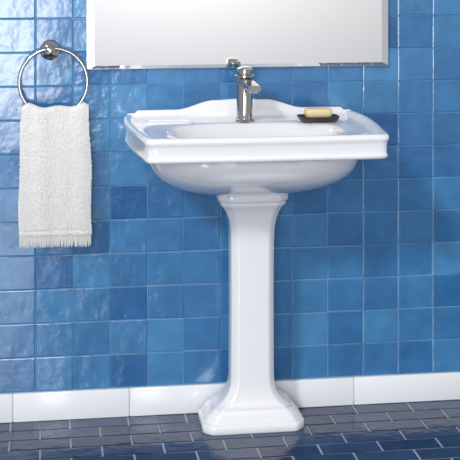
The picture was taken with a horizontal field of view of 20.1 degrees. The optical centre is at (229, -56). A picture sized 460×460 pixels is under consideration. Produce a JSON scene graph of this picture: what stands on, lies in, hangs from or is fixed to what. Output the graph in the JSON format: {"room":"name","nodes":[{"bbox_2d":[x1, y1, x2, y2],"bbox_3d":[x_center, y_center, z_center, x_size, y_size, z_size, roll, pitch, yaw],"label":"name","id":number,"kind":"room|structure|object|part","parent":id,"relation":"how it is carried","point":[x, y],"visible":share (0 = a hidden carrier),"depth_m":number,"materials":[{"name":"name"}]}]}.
{"room":"bathroom","nodes":[
{"label":"bathroom","id":0,"kind":"room"},
{"bbox_2d":[0,0,459,393],"bbox_3d":[-0.081,0.408,3.582,3.350,1.720,0.106,0,0,-8],"label":"wall","id":1,"kind":"structure","parent":0,"point":[367,261],"depth_m":3.54,"materials":[{"name":"blue tile"}]},
{"bbox_2d":[17,40,88,105],"bbox_3d":[-0.468,0.354,3.442,0.188,0.203,0.060,0,0,-8],"label":"towel ring","id":2,"kind":"object","parent":1,"relation":"attached to","point":[49,49],"visible":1,"depth_m":3.43,"materials":[{"name":"silver metal"}]},
{"bbox_2d":[18,102,91,248],"bbox_3d":[-0.461,0.604,3.425,0.194,0.381,0.040,0,0,-8],"label":"hand towel","id":3,"kind":"object","parent":2,"relation":"hanging from","point":[55,176],"visible":1,"depth_m":3.41,"materials":[{"name":"white fabric"}]},
{"bbox_2d":[0,371,459,422],"bbox_3d":[0.143,1.230,3.559,3.487,0.076,0.013,0,0,-8],"label":"baseboard","id":4,"kind":"structure","parent":1,"relation":"attached to","point":[396,388],"depth_m":3.52,"materials":[{"name":"white tile"}]},
{"bbox_2d":[87,0,387,68],"bbox_3d":[0.027,0.000,3.538,0.829,0.666,0.012,0,0,-8],"label":"wall mirror","id":5,"kind":"object","parent":1,"relation":"attached to","point":[121,34],"visible":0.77,"depth_m":3.53,"materials":[{"name":"clear glass"}]},
{"bbox_2d":[0,399,459,459],"bbox_3d":[0.362,1.317,1.057,3.610,0.101,5.070,0,0,-8],"label":"floor","id":6,"kind":"structure","parent":0,"point":[420,430],"depth_m":3.34,"materials":[{"name":"tile"}]},
{"bbox_2d":[124,98,388,434],"bbox_3d":[0.061,0.843,3.306,0.646,0.851,0.481,0,0,-8],"label":"pedestal sink","id":7,"kind":"object","parent":6,"relation":"on","point":[251,169],"visible":0.94,"depth_m":3.38,"materials":[{"name":"white ceramic"}]},
{"bbox_2d":[234,66,260,122],"bbox_3d":[0.045,0.392,3.387,0.054,0.149,0.146,0,0,-8],"label":"faucet","id":8,"kind":"object","parent":7,"relation":"on","point":[246,86],"visible":1,"depth_m":3.41,"materials":[{"name":"silver metal"}]},
{"bbox_3d":[0.040,0.326,3.413,0.033,0.016,0.058,0,0,-8],"label":"lever","id":9,"kind":"part","parent":8,"relation":"part of","materials":[{"name":"silver metal"}]},
{"bbox_3d":[0.051,0.361,3.375,0.035,0.027,0.118,0,0,-12],"label":"spout","id":10,"kind":"part","parent":8,"relation":"part of","materials":[{"name":"silver metal"}]},
{"bbox_2d":[124,110,388,195],"bbox_3d":[0.061,0.553,3.306,0.646,0.198,0.481,0,0,-8],"label":"basin","id":11,"kind":"object","parent":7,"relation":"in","point":[206,152],"depth_m":3.15,"materials":[{"name":"white ceramic"}]},
{"bbox_2d":[297,114,339,121],"bbox_3d":[0.233,0.457,3.436,0.110,0.012,0.074,0,0,-8],"label":"soap dish","id":12,"kind":"object","parent":7,"relation":"on","point":[301,117],"visible":0.84,"depth_m":3.40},
{"bbox_2d":[304,107,331,117],"bbox_3d":[0.233,0.443,3.436,0.072,0.024,0.046,0,0,-8],"label":"soap bar","id":13,"kind":"object","parent":12,"relation":"on","point":[311,112],"depth_m":3.42,"materials":[{"name":"beige wax"}]},
{"bbox_3d":[0.233,0.457,3.436,0.110,0.012,0.074,0,0,-8],"label":"dish","id":14,"kind":"part","parent":12,"relation":"part of","materials":[{"name":"brown"}]}
]}

